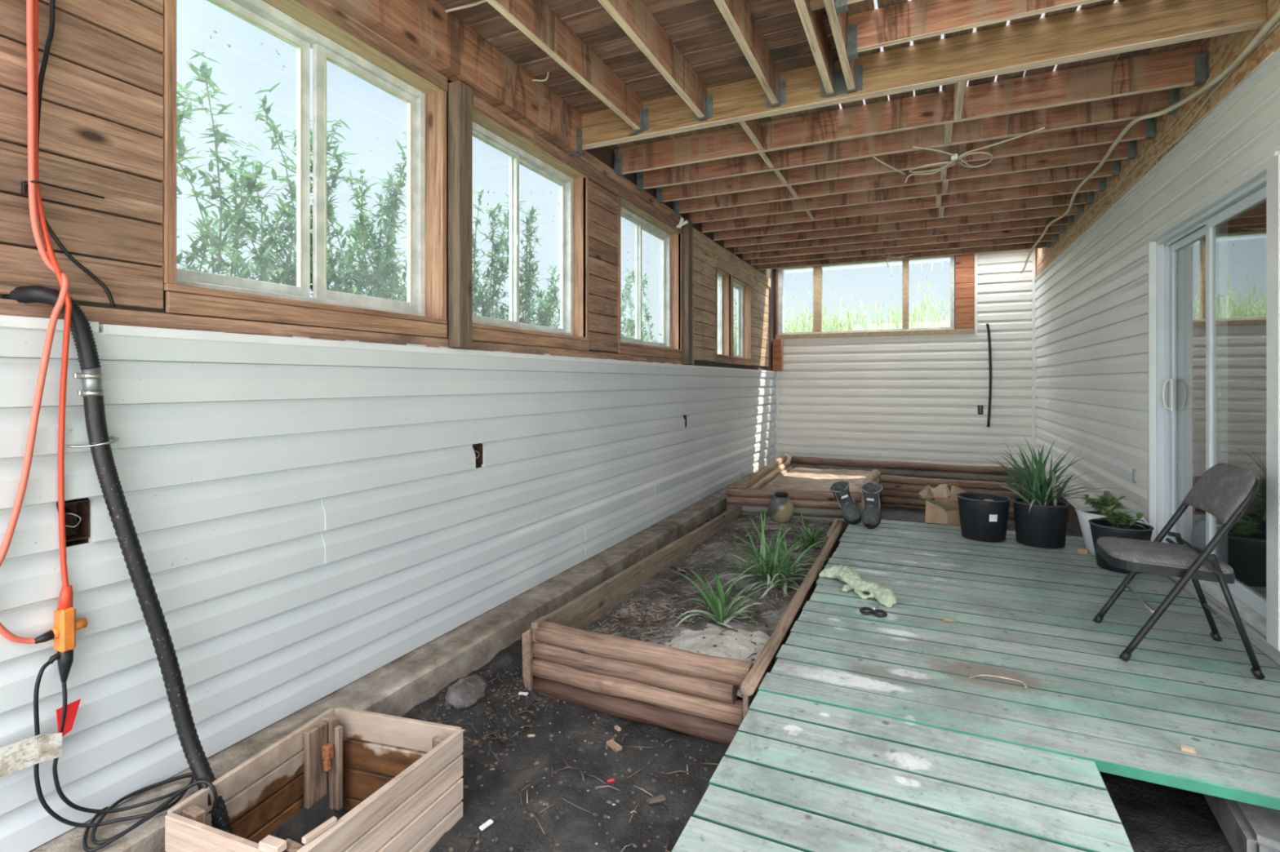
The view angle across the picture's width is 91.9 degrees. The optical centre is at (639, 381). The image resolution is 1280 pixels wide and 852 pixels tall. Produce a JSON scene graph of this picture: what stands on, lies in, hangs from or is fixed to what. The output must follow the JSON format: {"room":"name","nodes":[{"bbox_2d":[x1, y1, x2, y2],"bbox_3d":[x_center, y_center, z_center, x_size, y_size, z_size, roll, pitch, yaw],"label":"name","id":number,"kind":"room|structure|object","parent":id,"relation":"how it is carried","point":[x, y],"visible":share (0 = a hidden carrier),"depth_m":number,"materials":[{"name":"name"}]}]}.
{"room":"sunroom","nodes":[
{"label":"sunroom","id":0,"kind":"room"},
{"bbox_2d":[0,0,777,851],"bbox_3d":[-0.052,-0.125,5.113,0.166,3.450,10.440,0,0,25],"label":"wall","id":1,"kind":"structure","parent":0,"point":[312,508],"depth_m":2.15,"materials":[{"name":"white plastic"}]},
{"bbox_2d":[56,498,89,542],"bbox_3d":[-1.591,0.385,1.723,0.067,0.106,0.068,0,0,25],"label":"junction box","id":2,"kind":"object","parent":1,"relation":"attached to","point":[77,512],"visible":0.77,"depth_m":1.74,"materials":[{"name":"metal"}]},
{"bbox_2d":[2,285,233,834],"bbox_3d":[-1.415,0.701,1.744,0.571,1.904,0.149,0,0,-23],"label":"hose","id":3,"kind":"object","parent":1,"relation":"attached to","point":[91,377],"visible":0.91,"depth_m":1.74,"materials":[{"name":"black plastic"}]},
{"bbox_2d":[160,0,447,337],"bbox_3d":[-1.290,-0.828,2.517,0.192,1.225,1.237,0,0,25],"label":"window","id":4,"kind":"structure","parent":1,"relation":"in","point":[190,292],"depth_m":2.53,"materials":[{"name":"brown wood"}]},
{"bbox_2d":[28,466,764,851],"bbox_3d":[0.055,1.413,4.981,0.251,0.375,10.290,0,0,25],"label":"concrete ledge","id":5,"kind":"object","parent":1,"relation":"attached to","point":[394,688],"depth_m":2.72,"materials":[{"name":"concrete"}]},
{"bbox_2d":[33,661,211,851],"bbox_3d":[-1.439,0.976,1.731,0.215,0.490,0.366,0,0,45],"label":"power cord","id":6,"kind":"object","parent":5,"relation":"on","point":[36,711],"visible":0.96,"depth_m":1.64,"materials":[{"name":"black plastic"}]},
{"bbox_2d":[0,733,62,777],"bbox_3d":[-1.572,0.948,1.555,0.003,0.085,0.186,0,0,29],"label":"label","id":7,"kind":"object","parent":6,"relation":"attached to","point":[15,757],"visible":1,"depth_m":1.58,"materials":[{"name":"paper"}]},
{"bbox_2d":[324,0,582,157],"bbox_3d":[-1.266,-1.620,2.256,0.089,0.280,4.033,0,0,25],"label":"beam","id":8,"kind":"structure","parent":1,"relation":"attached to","point":[440,40],"depth_m":3.07,"materials":[{"name":"wood"}]},
{"bbox_2d":[0,0,69,644],"bbox_3d":[-1.572,-0.460,1.591,0.155,2.279,0.060,0,0,-44],"label":"hanging cord","id":9,"kind":"object","parent":8,"relation":"hanging from","point":[15,512],"visible":1,"depth_m":1.60,"materials":[{"name":"rubber"}]},
{"bbox_2d":[21,180,104,199],"bbox_3d":[-1.545,-0.505,1.674,0.046,0.041,0.178,0,0,25],"label":"cable tie","id":10,"kind":"object","parent":9,"relation":"attached to","point":[24,184],"visible":1,"depth_m":1.62,"materials":[{"name":"black plastic"}]},
{"bbox_2d":[34,0,71,586],"bbox_3d":[-1.547,-0.512,1.628,0.073,2.176,0.075,0,0,44],"label":"hanging cord","id":11,"kind":"object","parent":8,"relation":"hanging from","point":[40,211],"visible":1,"depth_m":1.64,"materials":[{"name":"rubber"}]},
{"bbox_2d":[34,585,87,682],"bbox_3d":[-1.543,0.674,1.648,0.045,0.252,0.106,0,0,25],"label":"splitter","id":12,"kind":"object","parent":11,"relation":"hanging from","point":[66,624],"visible":1,"depth_m":1.65,"materials":[{"name":"orange plastic"}]},
{"bbox_2d":[57,585,73,610],"bbox_3d":[-1.541,0.580,1.660,0.032,0.064,0.034,0,0,25],"label":"plug","id":13,"kind":"object","parent":12,"relation":"attached to","point":[65,602],"depth_m":1.65,"materials":[{"name":"plastic"}]},
{"bbox_2d":[52,681,219,844],"bbox_3d":[-1.415,1.014,1.750,0.355,0.434,0.210,0,0,-41],"label":"power cord","id":14,"kind":"object","parent":12,"relation":"hanging from","point":[59,790],"visible":0.88,"depth_m":1.72,"materials":[{"name":"black plastic"}]},
{"bbox_2d":[56,698,80,736],"bbox_3d":[-1.525,0.901,1.654,0.007,0.082,0.052,0,0,25],"label":"flag","id":15,"kind":"object","parent":14,"relation":"attached to","point":[72,708],"visible":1,"depth_m":1.65,"materials":[{"name":"plastic"}]},
{"bbox_2d":[38,0,115,307],"bbox_3d":[-1.550,-0.906,1.701,0.022,1.388,0.180,0,0,25],"label":"wire","id":16,"kind":"object","parent":8,"relation":"hanging from","point":[52,2],"visible":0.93,"depth_m":1.65,"materials":[{"name":"plastic"}]},
{"bbox_2d":[448,80,472,348],"bbox_3d":[-0.895,-0.822,3.085,0.073,1.307,0.100,0,0,25],"label":"timber post","id":17,"kind":"object","parent":1,"relation":"attached to","point":[460,95],"visible":1,"depth_m":3.05,"materials":[{"name":"wood"}]},
{"bbox_2d":[472,444,482,465],"bbox_3d":[-0.878,0.385,3.264,0.067,0.106,0.070,0,0,25],"label":"junction box","id":18,"kind":"object","parent":1,"relation":"attached to","point":[477,448],"visible":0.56,"depth_m":3.28,"materials":[{"name":"metal"}]},
{"bbox_2d":[472,108,589,351],"bbox_3d":[-0.723,-0.828,3.745,0.192,1.225,1.352,0,0,25],"label":"window","id":19,"kind":"structure","parent":1,"relation":"in","point":[572,333],"depth_m":4.03,"materials":[{"name":"brown wood"}]},
{"bbox_2d":[615,196,682,359],"bbox_3d":[0.042,-0.828,5.399,0.192,1.225,1.357,0,0,25],"label":"window","id":20,"kind":"structure","parent":1,"relation":"in","point":[671,347],"depth_m":5.73,"materials":[{"name":"brown wood"}]},
{"bbox_2d":[681,218,692,364],"bbox_3d":[0.460,-0.869,6.023,0.068,1.402,0.120,0,0,25],"label":"timber post","id":21,"kind":"object","parent":1,"relation":"attached to","point":[686,229],"visible":0.84,"depth_m":5.97,"materials":[{"name":"wood"}]},
{"bbox_2d":[692,227,693,364],"bbox_3d":[0.500,-0.849,6.142,0.045,1.362,0.090,0,0,25],"label":"timber post","id":22,"kind":"object","parent":1,"relation":"attached to","point":[692,228],"visible":0.32,"depth_m":6.15,"materials":[{"name":"brown wood"}]},
{"bbox_2d":[714,266,732,364],"bbox_3d":[0.904,-0.762,7.267,0.192,1.095,0.612,0,0,25],"label":"window","id":23,"kind":"structure","parent":1,"relation":"in","point":[723,291],"depth_m":7.50,"materials":[{"name":"brown wood"}]},
{"bbox_2d":[732,275,751,365],"bbox_3d":[1.232,-0.762,7.975,0.192,1.095,0.912,0,0,25],"label":"window","id":24,"kind":"structure","parent":1,"relation":"in","point":[744,357],"depth_m":8.34,"materials":[{"name":"brown wood"}]},
{"bbox_2d":[772,339,782,370],"bbox_3d":[2.126,-0.409,9.560,0.130,0.482,0.140,0,0,25],"label":"block","id":25,"kind":"object","parent":1,"relation":"on","point":[777,344],"visible":0.96,"depth_m":9.50,"materials":[{"name":"wood"}]},
{"bbox_2d":[268,502,1233,851],"bbox_3d":[1.395,1.659,4.043,3.631,0.682,10.910,0,0,25],"label":"dirt ground","id":26,"kind":"structure","parent":0,"point":[1154,817],"depth_m":2.22,"materials":[{"name":"black soil"}]},
{"bbox_2d":[164,706,465,851],"bbox_3d":[-0.963,1.480,1.893,0.550,0.625,0.676,0,0,25],"label":"wooden crate","id":27,"kind":"object","parent":26,"relation":"on","point":[402,778],"visible":0.84,"depth_m":1.97,"materials":[{"name":"brown wood"}]},
{"bbox_2d":[258,835,286,851],"bbox_3d":[-0.918,1.159,1.548,0.066,0.024,0.030,0,0,21],"label":"chunk","id":28,"kind":"object","parent":27,"relation":"on","point":[269,843],"visible":1,"depth_m":1.54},
{"bbox_2d":[302,816,337,844],"bbox_3d":[-0.827,1.158,1.599,0.016,0.016,0.090,0,0,29],"label":"wood splinter","id":29,"kind":"object","parent":27,"relation":"on","point":[331,822],"visible":1,"depth_m":1.59,"materials":[{"name":"wood"}]},
{"bbox_2d":[444,675,486,709],"bbox_3d":[-0.742,1.329,2.635,0.176,0.124,0.162,0,0,-30],"label":"rock","id":30,"kind":"object","parent":26,"relation":"on","point":[464,693],"visible":0.98,"depth_m":2.59,"materials":[{"name":"stone"}]},
{"bbox_2d":[606,739,622,751],"bbox_3d":[-0.103,1.453,2.471,0.031,0.015,0.074,0,0,-37],"label":"scrap","id":31,"kind":"object","parent":26,"relation":"on","point":[611,744],"visible":1,"depth_m":2.47,"materials":[{"name":"wood"}]},
{"bbox_2d":[417,516,822,851],"bbox_3d":[0.291,1.339,3.717,1.313,0.286,4.612,0,0,25],"label":"crumbs","id":32,"kind":"object","parent":26,"relation":"on","point":[496,838],"visible":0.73,"depth_m":2.49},
{"bbox_2d":[423,519,818,844],"bbox_3d":[0.953,1.351,3.362,2.808,0.263,4.525,0,0,25],"label":"litter","id":33,"kind":"object","parent":26,"relation":"on","point":[640,748],"visible":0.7,"depth_m":2.46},
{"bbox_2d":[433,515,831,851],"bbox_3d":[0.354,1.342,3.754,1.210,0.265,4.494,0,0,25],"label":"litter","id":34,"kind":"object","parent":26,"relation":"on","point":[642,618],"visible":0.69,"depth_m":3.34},
{"bbox_2d":[648,795,666,804],"bbox_3d":[0.059,1.454,2.154,0.060,0.011,0.023,0,0,-15],"label":"scrap","id":35,"kind":"object","parent":26,"relation":"on","point":[656,799],"visible":1,"depth_m":2.15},
{"bbox_2d":[521,505,848,746],"bbox_3d":[0.684,1.310,4.195,1.122,0.390,3.670,0,0,25],"label":"planting bed","id":36,"kind":"object","parent":26,"relation":"on","point":[677,687],"visible":0.7,"depth_m":2.85,"materials":[{"name":"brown wood"}]},
{"bbox_2d":[673,564,776,631],"bbox_3d":[0.468,1.120,3.296,0.588,0.341,0.488,0,0,0],"label":"leaf plant","id":37,"kind":"object","parent":36,"relation":"on","point":[717,607],"visible":1,"depth_m":3.31,"materials":[{"name":"green plant"}]},
{"bbox_2d":[709,507,848,598],"bbox_3d":[0.840,1.060,3.914,0.851,0.455,0.827,0,0,-10],"label":"leaf plant","id":38,"kind":"object","parent":36,"relation":"on","point":[775,569],"visible":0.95,"depth_m":3.91,"materials":[{"name":"green plant"}]},
{"bbox_2d":[768,492,794,523],"bbox_3d":[1.301,1.163,5.700,0.234,0.275,0.234,0,0,25],"label":"clay jar","id":39,"kind":"object","parent":36,"relation":"on","point":[781,508],"visible":0.99,"depth_m":5.62,"materials":[{"name":"ceramic"}]},
{"bbox_2d":[772,509,839,551],"bbox_3d":[1.359,1.142,4.919,0.628,0.315,0.654,0,0,25],"label":"leaf plant","id":40,"kind":"object","parent":36,"relation":"on","point":[815,538],"visible":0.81,"depth_m":4.90,"materials":[{"name":"green plant"}]},
{"bbox_2d":[726,453,880,522],"bbox_3d":[2.061,1.194,7.319,1.415,0.356,3.143,0,0,25],"label":"planting bed","id":41,"kind":"object","parent":26,"relation":"on","point":[808,488],"visible":0.73,"depth_m":6.35,"materials":[{"name":"brown wood"}]},
{"bbox_2d":[791,456,1035,484],"bbox_3d":[3.649,1.305,8.504,3.096,0.409,0.107,0,0,25],"label":"landscape timber","id":42,"kind":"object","parent":26,"relation":"on","point":[913,469],"depth_m":8.41,"materials":[{"name":"wood"}]},
{"bbox_2d":[880,475,1061,516],"bbox_3d":[3.645,1.315,6.936,1.782,0.424,0.091,0,0,26],"label":"landscape timber","id":43,"kind":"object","parent":26,"relation":"on","point":[897,491],"depth_m":7.12,"materials":[{"name":"wood"}]},
{"bbox_2d":[671,519,1279,851],"bbox_3d":[1.663,1.250,2.739,1.874,0.200,4.721,0,0,25],"label":"deck","id":44,"kind":"object","parent":26,"relation":"on","point":[864,733],"visible":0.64,"depth_m":2.18,"materials":[{"name":"green paint"}]},
{"bbox_2d":[829,480,861,524],"bbox_3d":[1.671,0.971,4.999,0.223,0.326,0.267,0,0,-19],"label":"boot","id":45,"kind":"object","parent":44,"relation":"on","point":[851,513],"visible":1,"depth_m":4.96,"materials":[{"name":"grey rubber"}]},
{"bbox_2d":[818,564,897,608],"bbox_3d":[1.213,1.110,3.414,0.229,0.099,0.558,0,0,-12],"label":"glove","id":46,"kind":"object","parent":44,"relation":"on","point":[885,597],"visible":1,"depth_m":3.38,"materials":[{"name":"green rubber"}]},
{"bbox_2d":[860,481,883,528],"bbox_3d":[1.847,0.977,4.934,0.168,0.350,0.271,0,0,25],"label":"boot","id":47,"kind":"object","parent":44,"relation":"on","point":[871,517],"visible":1,"depth_m":4.88,"materials":[{"name":"grey rubber"}]},
{"bbox_2d":[859,603,887,617],"bbox_3d":[1.172,1.138,3.101,0.131,0.020,0.188,0,0,25],"label":"pruning shears","id":48,"kind":"object","parent":44,"relation":"on","point":[873,610],"visible":1,"depth_m":3.06,"materials":[{"name":"black plastic"}]},
{"bbox_2d":[918,484,966,526],"bbox_3d":[2.530,1.115,5.118,0.420,0.510,0.334,0,0,25],"label":"cardboard box","id":49,"kind":"object","parent":44,"relation":"on","point":[944,510],"visible":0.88,"depth_m":5.10,"materials":[{"name":"brown cardboard"}]},
{"bbox_2d":[955,492,1011,542],"bbox_3d":[2.528,0.997,4.560,0.355,0.305,0.355,0,0,25],"label":"nursery pot","id":50,"kind":"object","parent":44,"relation":"on","point":[980,520],"visible":1,"depth_m":4.44,"materials":[{"name":"black plastic"}]},
{"bbox_2d":[968,674,1026,688],"bbox_3d":[1.368,1.143,2.377,0.195,0.011,0.051,0,0,23],"label":"dry twig","id":51,"kind":"object","parent":44,"relation":"on","point":[975,676],"visible":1,"depth_m":2.39,"materials":[{"name":"wood"}]},
{"bbox_2d":[978,435,1122,548],"bbox_3d":[2.808,0.770,4.390,0.777,0.760,0.831,0,0,-6],"label":"potted plant","id":52,"kind":"object","parent":44,"relation":"on","point":[1041,518],"visible":1,"depth_m":4.31,"materials":[{"name":"plant"}]},
{"bbox_2d":[1075,494,1137,555],"bbox_3d":[3.117,0.942,4.123,0.361,0.416,0.361,0,0,25],"label":"planter","id":53,"kind":"object","parent":44,"relation":"on","point":[1084,513],"visible":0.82,"depth_m":4.12,"materials":[{"name":"white plastic"}]},
{"bbox_2d":[1088,504,1154,573],"bbox_3d":[2.956,0.960,3.811,0.321,0.381,0.321,0,0,25],"label":"planter","id":54,"kind":"object","parent":44,"relation":"on","point":[1122,526],"visible":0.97,"depth_m":3.78,"materials":[{"name":"black plastic"}]},
{"bbox_2d":[1093,463,1265,679],"bbox_3d":[2.285,0.754,2.673,0.477,0.804,0.471,0,0,25],"label":"folding chair","id":55,"kind":"object","parent":44,"relation":"on","point":[1224,491],"visible":1,"depth_m":2.55,"materials":[{"name":"black metal"}]},
{"bbox_2d":[1180,744,1195,754],"bbox_3d":[1.708,1.146,1.929,0.036,0.011,0.017,0,0,34],"label":"bit","id":56,"kind":"object","parent":44,"relation":"on","point":[1185,748],"visible":1,"depth_m":1.93,"materials":[{"name":"wood"}]},
{"bbox_2d":[1203,794,1279,851],"bbox_3d":[2.043,1.375,1.868,0.459,0.150,0.694,0,0,25],"label":"concrete block","id":57,"kind":"object","parent":26,"relation":"on","point":[1246,828],"visible":0.31,"depth_m":1.85,"materials":[{"name":"concrete"}]},
{"bbox_2d":[435,0,1212,269],"bbox_3d":[1.602,-1.777,4.327,3.769,0.030,10.500,0,0,25],"label":"ceiling","id":58,"kind":"structure","parent":0,"point":[698,28],"depth_m":3.24,"materials":[{"name":"wood"}]},
{"bbox_2d":[444,0,486,13],"bbox_3d":[-0.799,-1.747,2.872,0.461,0.018,0.026,0,0,24],"label":"cable","id":59,"kind":"object","parent":58,"relation":"attached to","point":[482,2],"visible":0.77,"depth_m":2.88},
{"bbox_2d":[485,0,648,133],"bbox_3d":[-0.844,-1.663,2.060,0.110,0.195,4.033,0,0,25],"label":"joist","id":60,"kind":"object","parent":58,"relation":"attached to","point":[533,18],"visible":1,"depth_m":3.12,"materials":[{"name":"wood"}]},
{"bbox_2d":[597,0,712,121],"bbox_3d":[-0.462,-1.663,1.884,0.110,0.195,4.033,0,0,25],"label":"joist","id":61,"kind":"object","parent":58,"relation":"attached to","point":[633,17],"visible":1,"depth_m":3.07,"materials":[{"name":"wood"}]},
{"bbox_2d":[714,0,786,108],"bbox_3d":[-0.067,-1.663,1.702,0.110,0.195,4.033,0,0,25],"label":"joist","id":62,"kind":"object","parent":58,"relation":"attached to","point":[737,15],"visible":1,"depth_m":3.02,"materials":[{"name":"wood"}]},
{"bbox_2d":[794,0,841,97],"bbox_3d":[0.205,-1.663,1.576,0.110,0.195,4.033,0,0,25],"label":"joist","id":63,"kind":"object","parent":58,"relation":"attached to","point":[812,22],"visible":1,"depth_m":3.02,"materials":[{"name":"wood"}]},
{"bbox_2d":[809,0,825,11],"bbox_3d":[0.767,-1.684,2.662,0.070,0.148,0.037,0,0,25],"label":"blocking","id":64,"kind":"object","parent":63,"relation":"attached to","point":[815,5],"visible":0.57,"depth_m":2.65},
{"bbox_2d":[823,0,862,93],"bbox_3d":[0.305,-1.663,1.530,0.110,0.195,4.033,0,0,25],"label":"joist","id":65,"kind":"object","parent":58,"relation":"attached to","point":[851,73],"visible":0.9,"depth_m":2.98,"materials":[{"name":"wood"}]},
{"bbox_2d":[834,0,864,16],"bbox_3d":[1.586,-1.663,2.261,1.670,0.195,0.105,0,0,25],"label":"joist","id":66,"kind":"object","parent":58,"relation":"attached to","point":[842,6],"visible":1,"depth_m":2.59,"materials":[{"name":"wood"}]},
{"bbox_2d":[701,177,1106,232],"bbox_3d":[2.226,-1.663,5.788,3.466,0.195,0.105,0,0,25],"label":"joist","id":67,"kind":"object","parent":58,"relation":"attached to","point":[1098,184],"visible":0.66,"depth_m":5.64,"materials":[{"name":"wood"}]},
{"bbox_2d":[713,191,1094,240],"bbox_3d":[2.394,-1.663,6.151,3.466,0.195,0.105,0,0,25],"label":"joist","id":68,"kind":"object","parent":58,"relation":"attached to","point":[1087,197],"visible":0.63,"depth_m":6.03,"materials":[{"name":"wood"}]},
{"bbox_2d":[1020,8,1279,273],"bbox_3d":[3.622,-1.501,5.064,0.196,0.126,7.037,0,0,24],"label":"conduit","id":69,"kind":"object","parent":68,"relation":"attached to","point":[1276,17],"visible":1,"depth_m":3.39,"materials":[{"name":"plastic"}]},
{"bbox_2d":[724,204,1084,247],"bbox_3d":[2.562,-1.663,6.514,3.466,0.195,0.105,0,0,25],"label":"joist","id":70,"kind":"object","parent":58,"relation":"attached to","point":[1077,210],"visible":0.61,"depth_m":6.38,"materials":[{"name":"wood"}]},
{"bbox_2d":[733,214,1074,253],"bbox_3d":[2.729,-1.663,6.877,3.466,0.195,0.105,0,0,25],"label":"joist","id":71,"kind":"object","parent":58,"relation":"attached to","point":[1067,220],"visible":0.59,"depth_m":6.76,"materials":[{"name":"wood"}]},
{"bbox_2d":[688,160,1120,223],"bbox_3d":[2.058,-1.663,5.425,3.466,0.195,0.105,0,0,25],"label":"joist","id":72,"kind":"object","parent":58,"relation":"attached to","point":[1112,168],"visible":0.58,"depth_m":5.28,"materials":[{"name":"wood"}]},
{"bbox_2d":[742,224,1066,259],"bbox_3d":[2.897,-1.663,7.240,3.466,0.195,0.105,0,0,25],"label":"joist","id":73,"kind":"object","parent":58,"relation":"attached to","point":[1056,228],"visible":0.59,"depth_m":7.12,"materials":[{"name":"wood"}]},
{"bbox_2d":[750,233,1058,265],"bbox_3d":[3.065,-1.663,7.603,3.466,0.195,0.105,0,0,25],"label":"joist","id":74,"kind":"object","parent":58,"relation":"attached to","point":[1054,237],"visible":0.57,"depth_m":7.49,"materials":[{"name":"wood"}]},
{"bbox_2d":[757,240,1052,270],"bbox_3d":[3.233,-1.663,7.966,3.466,0.195,0.105,0,0,25],"label":"joist","id":75,"kind":"object","parent":58,"relation":"attached to","point":[1042,244],"visible":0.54,"depth_m":7.84,"materials":[{"name":"wood"}]},
{"bbox_2d":[673,140,1137,214],"bbox_3d":[1.890,-1.663,5.061,3.466,0.195,0.105,0,0,25],"label":"joist","id":76,"kind":"object","parent":58,"relation":"attached to","point":[1127,150],"visible":0.68,"depth_m":4.91,"materials":[{"name":"wood"}]},
{"bbox_2d":[786,184,798,197],"bbox_3d":[1.260,-1.650,5.135,0.038,0.140,0.360,0,0,25],"label":"blocking","id":77,"kind":"object","parent":76,"relation":"attached to","point":[793,189],"visible":0.5,"depth_m":5.18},
{"bbox_2d":[656,116,1156,203],"bbox_3d":[1.723,-1.663,4.698,3.466,0.195,0.105,0,0,25],"label":"joist","id":78,"kind":"object","parent":58,"relation":"attached to","point":[1146,129],"visible":0.74,"depth_m":4.54,"materials":[{"name":"wood"}]},
{"bbox_2d":[773,168,787,183],"bbox_3d":[1.087,-1.650,4.785,0.038,0.140,0.340,0,0,25],"label":"blocking","id":79,"kind":"object","parent":78,"relation":"attached to","point":[782,175],"visible":0.48,"depth_m":4.81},
{"bbox_2d":[636,87,1180,191],"bbox_3d":[1.555,-1.663,4.335,3.466,0.195,0.105,0,0,25],"label":"joist","id":80,"kind":"object","parent":58,"relation":"attached to","point":[1131,107],"visible":0.79,"depth_m":4.14,"materials":[{"name":"wood"}]},
{"bbox_2d":[759,151,774,168],"bbox_3d":[0.902,-1.650,4.419,0.038,0.140,0.360,0,0,25],"label":"blocking","id":81,"kind":"object","parent":80,"relation":"attached to","point":[768,157],"visible":0.48,"depth_m":4.45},
{"bbox_2d":[944,123,952,144],"bbox_3d":[1.959,-1.645,3.931,0.038,0.150,0.360,0,0,25],"label":"blocking","id":82,"kind":"object","parent":80,"relation":"attached to","point":[948,127],"visible":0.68,"depth_m":3.93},
{"bbox_2d":[871,127,1044,182],"bbox_3d":[2.128,-1.531,4.250,1.028,0.129,0.511,0,0,25],"label":"cable coil","id":83,"kind":"object","parent":80,"relation":"hanging from","point":[953,157],"visible":1,"depth_m":4.27,"materials":[{"name":"white plastic"}]},
{"bbox_2d":[614,44,1208,176],"bbox_3d":[1.387,-1.663,3.972,3.466,0.195,0.105,0,0,25],"label":"joist","id":84,"kind":"object","parent":58,"relation":"attached to","point":[1188,66],"visible":1,"depth_m":3.76,"materials":[{"name":"wood"}]},
{"bbox_2d":[738,119,764,149],"bbox_3d":[0.708,-1.650,3.964,0.038,0.140,0.550,0,0,25],"label":"blocking","id":85,"kind":"object","parent":84,"relation":"attached to","point":[753,128],"visible":0.52,"depth_m":4.02,"materials":[{"name":"wood"}]},
{"bbox_2d":[953,81,965,119],"bbox_3d":[1.788,-1.645,3.465,0.038,0.150,0.550,0,0,25],"label":"blocking","id":86,"kind":"object","parent":84,"relation":"attached to","point":[959,88],"visible":0.56,"depth_m":3.49,"materials":[{"name":"wood"}]},
{"bbox_2d":[581,0,1266,150],"bbox_3d":[1.151,-1.655,3.407,3.421,0.210,0.081,0,0,25],"label":"cross beam","id":87,"kind":"structure","parent":58,"relation":"attached to","point":[1128,25],"depth_m":3.11,"materials":[{"name":"wood"}]},
{"bbox_2d":[846,0,1104,62],"bbox_3d":[1.762,-1.663,2.642,1.670,0.195,0.105,0,0,25],"label":"joist","id":88,"kind":"object","parent":58,"relation":"attached to","point":[914,20],"visible":1,"depth_m":2.83,"materials":[{"name":"wood"}]},
{"bbox_2d":[773,248,1035,469],"bbox_3d":[3.728,-0.125,9.009,3.761,3.450,0.176,0,0,25],"label":"wall","id":89,"kind":"structure","parent":0,"point":[902,398],"depth_m":8.75,"materials":[{"name":"white plastic"}]},
{"bbox_2d":[775,255,973,339],"bbox_3d":[3.381,-1.231,9.141,2.730,1.138,0.148,0,0,25],"label":"window","id":90,"kind":"structure","parent":89,"relation":"in","point":[817,332],"depth_m":9.12,"materials":[{"name":"plastic"}]},
{"bbox_2d":[986,323,991,426],"bbox_3d":[4.754,-0.086,8.437,0.074,1.414,0.039,0,0,25],"label":"pipe","id":91,"kind":"object","parent":89,"relation":"attached to","point":[987,325],"visible":1,"depth_m":8.42,"materials":[{"name":"black plastic"}]},
{"bbox_2d":[1034,0,1279,666],"bbox_3d":[3.726,-0.100,4.745,0.187,3.400,7.940,0,0,25],"label":"wall","id":92,"kind":"structure","parent":0,"point":[1095,303],"depth_m":4.17,"materials":[{"name":"white plastic"}]},
{"bbox_2d":[1035,52,1274,276],"bbox_3d":[3.857,-1.365,5.268,0.012,0.040,6.000,0,0,25],"label":"trim","id":93,"kind":"structure","parent":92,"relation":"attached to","point":[1270,55],"depth_m":3.43,"materials":[{"name":"wood"}]},
{"bbox_2d":[1036,21,1279,270],"bbox_3d":[3.663,-1.440,4.780,0.010,0.088,7.350,0,0,25],"label":"cable","id":94,"kind":"object","parent":92,"relation":"attached to","point":[1269,32],"visible":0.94,"depth_m":3.36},
{"bbox_2d":[1036,18,1279,267],"bbox_3d":[3.663,-1.509,4.780,0.010,0.049,7.350,0,0,25],"label":"cable","id":95,"kind":"object","parent":92,"relation":"attached to","point":[1206,91],"visible":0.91,"depth_m":4.13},
{"bbox_2d":[1155,174,1279,666],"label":"door","id":96,"kind":"structure","parent":92,"relation":"in","point":[1225,245],"depth_m":3.93,"materials":[{"name":"white plastic"}]},
{"label":"outside","id":97,"kind":"structure","parent":0,"visible":0},
{"label":"floor","id":98,"kind":"structure","parent":97,"visible":0},
{"bbox_2d":[176,48,271,282],"bbox_3d":[-2.671,-0.134,3.086,1.179,3.076,1.521,0,0,14],"label":"shrub","id":99,"kind":"object","parent":98,"relation":"on","point":[220,137],"visible":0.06,"depth_m":3.24,"materials":[{"name":"green plant"}]},
{"bbox_2d":[176,81,406,301],"bbox_3d":[-2.244,-0.262,4.241,1.120,3.330,1.669,0,0,19],"label":"shrub","id":100,"kind":"object","parent":98,"relation":"on","point":[284,273],"visible":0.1,"depth_m":4.10,"materials":[{"name":"green plant"}]},
{"bbox_2d":[338,164,509,317],"bbox_3d":[-1.849,-0.200,5.262,1.433,3.206,1.449,0,0,-4],"label":"shrub","id":101,"kind":"object","parent":98,"relation":"on","point":[371,244],"visible":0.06,"depth_m":4.86,"materials":[{"name":"green plant"}]},
{"bbox_2d":[472,193,559,327],"bbox_3d":[-1.364,-0.177,6.272,1.475,3.160,1.499,0,0,-18],"label":"shrub","id":102,"kind":"object","parent":98,"relation":"on","point":[525,290],"visible":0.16,"depth_m":6.04,"materials":[{"name":"green plant"}]},
{"bbox_2d":[528,263,559,328],"bbox_3d":[-0.842,0.046,7.155,1.179,2.716,1.435,0,0,-9],"label":"shrub","id":103,"kind":"object","parent":98,"relation":"on","point":[540,294],"visible":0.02,"depth_m":6.83,"materials":[{"name":"green plant"}]},
{"bbox_2d":[620,268,662,343],"bbox_3d":[-0.301,-0.136,8.457,1.827,3.078,1.183,0,0,-35],"label":"shrub","id":104,"kind":"object","parent":98,"relation":"on","point":[630,326],"visible":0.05,"depth_m":8.59,"materials":[{"name":"green plant"}]},
{"bbox_2d":[641,300,662,342],"bbox_3d":[0.640,0.019,9.975,1.123,2.768,1.678,0,0,25],"label":"shrub","id":105,"kind":"object","parent":98,"relation":"on","point":[646,316],"visible":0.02,"depth_m":9.64,"materials":[{"name":"green plant"}]},
{"bbox_2d":[733,299,737,355],"bbox_3d":[1.790,-0.144,11.745,1.424,3.094,2.314,0,0,25],"label":"shrub","id":106,"kind":"object","parent":98,"relation":"on","point":[734,315],"visible":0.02,"depth_m":12.36,"materials":[{"name":"green plant"}]},
{"bbox_2d":[733,280,950,354],"bbox_3d":[4.240,-0.287,12.283,7.428,3.375,3.424,0,0,25],"label":"grass","id":107,"kind":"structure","parent":98,"relation":"on","point":[824,328],"depth_m":11.83,"materials":[{"name":"plant"}]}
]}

